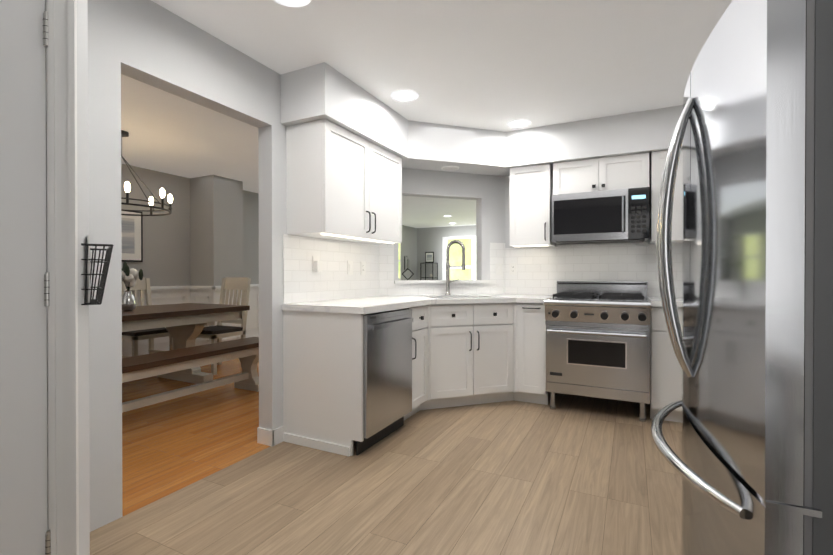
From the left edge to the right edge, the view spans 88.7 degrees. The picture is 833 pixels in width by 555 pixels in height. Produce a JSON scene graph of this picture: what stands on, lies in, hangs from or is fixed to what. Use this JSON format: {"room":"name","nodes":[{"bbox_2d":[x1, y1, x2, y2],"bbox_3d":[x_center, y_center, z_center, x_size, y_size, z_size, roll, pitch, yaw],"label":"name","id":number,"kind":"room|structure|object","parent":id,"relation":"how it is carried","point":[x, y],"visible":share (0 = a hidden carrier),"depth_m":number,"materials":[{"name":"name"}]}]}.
{"room":"kitchen","nodes":[
{"label":"kitchen","id":0,"kind":"room"},
{"bbox_2d":[77,0,89,554],"bbox_3d":[-1.499,-0.118,1.073,1.070,2.440,0.110,0,0,-24],"label":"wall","id":1,"kind":"structure","parent":0,"point":[83,310],"depth_m":1.29,"materials":[{"name":"grey paint"}]},
{"bbox_2d":[0,0,47,554],"bbox_3d":[-1.406,0.065,1.075,0.756,2.065,0.035,0,0,-24],"label":"pantry door","id":2,"kind":"structure","parent":1,"relation":"in","point":[23,361],"depth_m":1.19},
{"bbox_2d":[43,11,50,554],"bbox_3d":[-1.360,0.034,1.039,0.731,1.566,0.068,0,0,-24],"label":"door hinge","id":3,"kind":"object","parent":2,"relation":"attached to","point":[46,303],"depth_m":1.20,"materials":[{"name":"silver metal"}]},
{"bbox_2d":[46,0,78,554],"bbox_3d":[-1.417,0.032,1.099,0.900,2.140,0.132,0,0,-24],"label":"door frame","id":4,"kind":"structure","parent":1,"relation":"attached to","point":[62,270],"depth_m":1.22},
{"bbox_2d":[87,0,377,531],"bbox_3d":[-0.932,-0.128,2.912,0.120,2.440,2.445,0,0,27],"label":"wall","id":5,"kind":"structure","parent":0,"point":[152,43],"depth_m":2.03,"materials":[{"name":"grey paint"}]},
{"bbox_2d":[257,426,284,446],"bbox_3d":[-0.967,1.043,2.833,0.134,0.100,0.108,0,0,27],"label":"baseboard","id":6,"kind":"structure","parent":5,"relation":"attached to","point":[272,438],"depth_m":2.79,"materials":[{"name":"white wood"}]},
{"bbox_2d":[283,234,378,303],"bbox_3d":[-0.619,-0.060,3.391,0.008,0.468,1.208,0,0,27],"label":"wall tile","id":7,"kind":"structure","parent":5,"relation":"attached to","point":[332,280],"depth_m":3.26,"materials":[{"name":"white tile"}]},
{"bbox_2d":[312,256,321,271],"bbox_3d":[-0.724,-0.099,3.129,0.040,0.116,0.072,0,0,27],"label":"electrical outlet plate","id":8,"kind":"object","parent":7,"relation":"attached to","point":[316,265],"depth_m":3.11,"materials":[{"name":"white plastic"}]},
{"bbox_2d":[347,261,352,274],"bbox_3d":[-0.545,-0.081,3.521,0.008,0.116,0.072,0,0,27],"label":"electrical outlet plate","id":9,"kind":"object","parent":7,"relation":"attached to","point":[350,263],"depth_m":3.52,"materials":[{"name":"white plastic"}]},
{"bbox_2d":[361,261,365,274],"bbox_3d":[-0.461,-0.082,3.691,0.006,0.116,0.072,0,0,27],"label":"electrical outlet plate","id":10,"kind":"object","parent":7,"relation":"attached to","point":[363,263],"depth_m":3.69,"materials":[{"name":"white plastic"}]},
{"bbox_2d":[286,119,401,243],"bbox_3d":[-0.485,-0.658,3.255,0.366,0.727,1.025,0,0,27],"label":"upper cabinet","id":11,"kind":"object","parent":5,"relation":"attached to","point":[340,181],"visible":1,"depth_m":2.90,"materials":[{"name":"white wood"}]},
{"bbox_2d":[321,233,393,243],"bbox_3d":[-0.410,-0.289,3.220,0.025,0.007,0.925,0,0,27],"label":"under-cabinet light","id":12,"kind":"object","parent":11,"relation":"attached to","point":[355,238],"visible":0.93,"depth_m":3.11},
{"bbox_2d":[121,163,416,286],"bbox_3d":[-2.329,-0.150,7.041,0.596,2.440,11.150,0,0,27],"label":"wall","id":13,"kind":"structure","parent":0,"point":[205,232],"depth_m":5.75,"materials":[{"name":"grey paint"}]},
{"bbox_2d":[121,210,142,261],"bbox_3d":[-3.572,-0.499,4.915,0.024,0.620,0.800,0,0,27],"label":"framed art","id":14,"kind":"object","parent":13,"relation":"attached to","point":[132,237],"visible":0.31,"depth_m":5.16,"materials":[{"name":"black paper"}]},
{"bbox_2d":[122,284,258,355],"bbox_3d":[-2.258,0.588,7.009,0.516,0.965,11.130,0,0,27],"label":"trim","id":15,"kind":"structure","parent":13,"relation":"attached to","point":[162,295],"depth_m":5.71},
{"bbox_2d":[398,243,400,279],"bbox_3d":[-0.572,-0.430,10.884,0.045,1.000,0.700,0,0,27],"label":"living room window","id":16,"kind":"structure","parent":13,"relation":"in","point":[399,261],"depth_m":11.12,"materials":[{"name":"glass"}]},
{"bbox_2d":[404,256,408,269],"bbox_3d":[-0.255,-0.390,11.397,0.150,0.374,0.080,0,0,27],"label":"sconce","id":17,"kind":"object","parent":13,"relation":"attached to","point":[407,263],"visible":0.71,"depth_m":11.36,"materials":[{"name":"black metal"}]},
{"bbox_2d":[90,358,681,554],"bbox_3d":[-0.969,1.117,2.979,6.680,0.050,6.700,0,0,27],"label":"floor","id":18,"kind":"structure","parent":0,"point":[577,475],"depth_m":2.26,"materials":[{"name":"wood"}]},
{"bbox_2d":[122,277,173,357],"bbox_3d":[-3.183,0.541,4.927,0.530,1.080,0.460,0,0,27],"label":"dining chair","id":19,"kind":"object","parent":18,"relation":"on","point":[149,334],"visible":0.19,"depth_m":4.96,"materials":[{"name":"beige paint"}]},
{"bbox_2d":[122,303,249,383],"bbox_3d":[-2.743,0.699,3.968,1.000,0.775,2.080,0,0,27],"label":"dining table","id":20,"kind":"object","parent":18,"relation":"on","point":[183,323],"visible":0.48,"depth_m":4.34,"materials":[{"name":"brown wood"}]},
{"bbox_2d":[122,262,142,310],"bbox_3d":[-2.692,0.082,3.971,0.254,0.458,0.206,0,0,27],"label":"vase","id":21,"kind":"object","parent":20,"relation":"on","point":[130,277],"visible":0.9,"depth_m":3.93,"materials":[{"name":"silver metal"}]},
{"bbox_2d":[122,337,258,412],"bbox_3d":[-1.947,0.855,3.536,0.350,0.468,1.840,0,0,27],"label":"bench","id":22,"kind":"object","parent":18,"relation":"on","point":[245,351],"visible":0.48,"depth_m":3.54,"materials":[{"name":"brown wood"}]},
{"bbox_2d":[198,277,250,374],"bbox_3d":[-2.336,0.541,5.067,0.460,1.080,0.530,0,0,27],"label":"dining chair","id":23,"kind":"object","parent":18,"relation":"on","point":[217,333],"visible":0.71,"depth_m":5.16,"materials":[{"name":"beige paint"}]},
{"bbox_2d":[283,305,427,455],"bbox_3d":[-0.377,0.654,3.142,0.666,0.874,0.996,0,0,27],"label":"base cabinet","id":24,"kind":"object","parent":18,"relation":"on","point":[323,381],"visible":0.83,"depth_m":2.73,"materials":[{"name":"white wood"}]},
{"bbox_2d":[281,296,429,313],"bbox_3d":[-0.334,0.195,3.240,0.654,0.040,1.223,0,0,27],"label":"countertop","id":25,"kind":"structure","parent":24,"relation":"on","point":[366,305],"depth_m":2.83,"materials":[{"name":"stone"}]},
{"bbox_2d":[356,308,412,454],"bbox_3d":[-0.423,0.659,2.980,0.632,0.866,0.594,0,0,27],"label":"dishwasher","id":26,"kind":"object","parent":18,"relation":"on","point":[387,371],"visible":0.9,"depth_m":2.79,"materials":[{"name":"silver metal"}]},
{"bbox_2d":[420,302,515,409],"bbox_3d":[0.384,0.651,3.819,0.874,0.874,0.647,0,0,-18],"label":"base cabinet","id":27,"kind":"object","parent":18,"relation":"on","point":[471,353],"visible":0.94,"depth_m":3.55,"materials":[{"name":"white wood"}]},
{"bbox_2d":[385,294,515,303],"bbox_3d":[0.379,0.192,3.831,1.320,0.040,0.654,0,0,-18],"label":"countertop","id":28,"kind":"structure","parent":27,"relation":"on","point":[469,299],"depth_m":3.60,"materials":[{"name":"stone"}]},
{"bbox_2d":[445,240,465,294],"bbox_3d":[0.363,-0.095,4.045,0.159,0.530,0.178,0,0,-18],"label":"faucet","id":29,"kind":"object","parent":28,"relation":"on","point":[448,266],"visible":1,"depth_m":4.05,"materials":[{"name":"silver metal"}]},
{"bbox_2d":[514,302,547,404],"bbox_3d":[1.088,0.650,3.897,0.293,0.874,0.610,0,0,27],"label":"base cabinet","id":30,"kind":"object","parent":18,"relation":"on","point":[530,375],"depth_m":3.63,"materials":[{"name":"white wood"}]},
{"bbox_2d":[544,281,650,421],"bbox_3d":[1.528,0.562,3.590,0.756,1.052,0.776,0,0,27],"label":"range","id":31,"kind":"object","parent":18,"relation":"on","point":[597,339],"visible":1,"depth_m":3.31,"materials":[{"name":"silver metal"}]},
{"bbox_2d":[650,306,681,422],"bbox_3d":[2.298,0.653,3.289,0.879,0.874,0.610,0,0,27],"label":"base cabinet","id":32,"kind":"object","parent":18,"relation":"on","point":[665,379],"depth_m":3.19,"materials":[{"name":"white wood"}]},
{"bbox_2d":[506,294,681,306],"bbox_3d":[1.722,0.194,3.571,2.164,0.040,0.654,0,0,27],"label":"countertop","id":33,"kind":"structure","parent":32,"relation":"on","point":[654,301],"depth_m":3.59,"materials":[{"name":"stone"}]},
{"bbox_2d":[651,0,832,554],"bbox_3d":[1.088,0.247,1.016,0.927,1.710,0.914,0,0,24],"label":"refrigerator","id":34,"kind":"object","parent":18,"relation":"on","point":[752,342],"visible":1,"depth_m":0.77,"materials":[{"name":"silver metal"}]},
{"bbox_2d":[121,0,732,227],"bbox_3d":[0.362,-1.392,5.615,6.680,0.060,12.870,0,0,27],"label":"ceiling","id":35,"kind":"structure","parent":0,"point":[496,65],"depth_m":2.66,"materials":[{"name":"white paint"}]},
{"bbox_2d":[121,130,172,215],"bbox_3d":[-2.743,-0.989,3.959,0.818,0.727,0.818,0,0,27],"label":"chandelier","id":36,"kind":"object","parent":35,"relation":"hanging from","point":[127,187],"visible":0.4,"depth_m":3.94,"materials":[{"name":"black metal"}]},
{"bbox_2d":[274,0,310,6],"bbox_3d":[-0.600,-1.339,2.008,0.210,0.007,0.210,0,0,27],"label":"recessed light","id":37,"kind":"object","parent":35,"relation":"in","point":[294,3],"visible":1,"depth_m":2.08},
{"bbox_2d":[391,89,418,101],"bbox_3d":[-0.087,-1.345,3.161,0.210,0.007,0.210,0,0,27],"label":"recessed light","id":38,"kind":"object","parent":35,"relation":"in","point":[403,95],"visible":1,"depth_m":3.15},
{"bbox_2d":[507,119,530,127],"bbox_3d":[0.897,-1.348,3.740,0.210,0.007,0.210,0,0,27],"label":"recessed light","id":39,"kind":"object","parent":35,"relation":"in","point":[518,123],"visible":1,"depth_m":3.73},
{"bbox_2d":[417,225,475,279],"bbox_3d":[2.288,-0.171,11.016,5.040,2.440,0.140,0,0,27],"label":"wall","id":40,"kind":"structure","parent":0,"point":[434,239],"depth_m":11.79,"materials":[{"name":"grey paint"}]},
{"bbox_2d":[394,168,504,295],"bbox_3d":[0.256,-0.135,4.198,1.322,2.440,0.120,0,0,-18],"label":"wall","id":41,"kind":"structure","parent":0,"point":[486,193],"depth_m":4.27,"materials":[{"name":"grey paint"}]},
{"bbox_2d":[378,243,504,295],"bbox_3d":[0.277,-0.090,4.137,1.322,0.520,0.008,0,0,-18],"label":"wall tile","id":42,"kind":"structure","parent":41,"relation":"attached to","point":[389,287],"depth_m":4.10,"materials":[{"name":"white tile"}]},
{"bbox_2d":[394,280,490,283],"bbox_3d":[0.243,0.040,4.197,0.999,0.030,0.195,0,0,-18],"label":"sill","id":43,"kind":"structure","parent":41,"relation":"attached to","point":[434,281],"depth_m":4.07,"materials":[{"name":"stone"}]},
{"bbox_2d":[402,268,413,279],"bbox_3d":[-0.083,-0.033,4.109,0.118,0.117,0.058,0,0,7],"label":"figurine","id":44,"kind":"object","parent":43,"relation":"on","point":[410,271],"visible":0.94,"depth_m":4.09,"materials":[{"name":"black metal"}]},
{"bbox_2d":[280,62,682,175],"bbox_3d":[0.967,-1.186,3.100,3.098,0.324,2.162,0,0,27],"label":"soffit","id":45,"kind":"structure","parent":0,"point":[323,90],"depth_m":3.56,"materials":[{"name":"paint"}]},
{"bbox_2d":[441,166,458,170],"bbox_3d":[0.317,-1.024,4.000,0.170,0.008,0.170,0,0,27],"label":"ceiling light","id":46,"kind":"object","parent":45,"relation":"attached to","point":[449,168],"visible":0.96,"depth_m":3.99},
{"bbox_2d":[505,161,649,294],"bbox_3d":[1.929,-0.133,3.900,2.335,2.440,0.120,0,0,27],"label":"wall","id":47,"kind":"structure","parent":0,"point":[507,211],"depth_m":4.33,"materials":[{"name":"grey paint"}]},
{"bbox_2d":[510,164,555,247],"bbox_3d":[1.108,-0.663,4.057,0.367,0.727,0.329,0,0,27],"label":"upper cabinet","id":48,"kind":"object","parent":47,"relation":"attached to","point":[534,189],"depth_m":3.91,"materials":[{"name":"white wood"}]},
{"bbox_2d":[514,245,547,246],"bbox_3d":[1.063,-0.293,3.967,0.310,0.007,0.025,0,0,27],"label":"under-cabinet light","id":49,"kind":"object","parent":48,"relation":"attached to","point":[529,246],"visible":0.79,"depth_m":3.98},
{"bbox_2d":[505,242,681,297],"bbox_3d":[1.868,-0.071,3.859,2.164,0.484,0.008,0,0,27],"label":"wall tile","id":50,"kind":"structure","parent":47,"relation":"attached to","point":[542,270],"depth_m":4.00,"materials":[{"name":"white tile"}]},
{"bbox_2d":[509,263,516,274],"bbox_3d":[0.973,-0.085,4.300,0.072,0.116,0.006,0,0,27],"label":"outlet plates","id":51,"kind":"object","parent":50,"relation":"attached to","point":[512,268],"visible":1,"depth_m":4.30,"materials":[{"name":"white plastic"}]},
{"bbox_2d":[550,152,648,195],"bbox_3d":[1.633,-0.880,3.792,0.760,0.290,0.329,0,0,27],"label":"upper cabinet","id":52,"kind":"object","parent":47,"relation":"attached to","point":[632,170],"depth_m":3.64,"materials":[{"name":"white wood"}]},
{"bbox_2d":[552,187,648,244],"bbox_3d":[1.607,-0.520,3.742,0.756,0.417,0.444,0,0,27],"label":"microwave","id":53,"kind":"object","parent":52,"relation":"attached to","point":[614,216],"visible":1,"depth_m":3.58,"materials":[{"name":"silver metal"}]},
{"bbox_2d":[650,148,682,243],"bbox_3d":[2.373,-0.660,3.422,0.866,0.727,0.329,0,0,27],"label":"upper cabinet","id":54,"kind":"object","parent":47,"relation":"attached to","point":[657,160],"depth_m":3.44,"materials":[{"name":"white wood"}]},
{"bbox_3d":[0.756,1.087,8.530,4.780,0.050,7.330,0,0,27],"label":"floor","id":55,"kind":"structure","parent":0,"visible":0},
{"bbox_2d":[420,252,437,279],"bbox_3d":[0.349,0.170,11.701,0.380,1.750,0.320,0,0,27],"label":"etagere","id":56,"kind":"object","parent":55,"relation":"on","point":[429,257],"visible":0.46,"depth_m":11.70,"materials":[{"name":"black metal"}]},
{"bbox_3d":[-1.217,-0.120,1.500,0.638,2.440,0.333,0,0,27],"label":"wall","id":57,"kind":"structure","parent":0,"visible":0},
{"bbox_2d":[81,235,113,304],"bbox_3d":[-1.063,-0.024,1.409,0.087,0.212,0.286,0,0,-39],"label":"wire basket","id":58,"kind":"object","parent":57,"relation":"attached to","point":[97,300],"visible":0.69,"depth_m":1.31,"materials":[{"name":"black metal"}]},
{"label":"outside","id":59,"kind":"structure","parent":0,"visible":0},
{"bbox_2d":[448,238,471,279],"bbox_3d":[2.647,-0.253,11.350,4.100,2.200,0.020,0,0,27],"label":"window","id":60,"kind":"structure","parent":59,"point":[455,253],"depth_m":12.04,"materials":[{"name":"yellow glass"}]}
]}

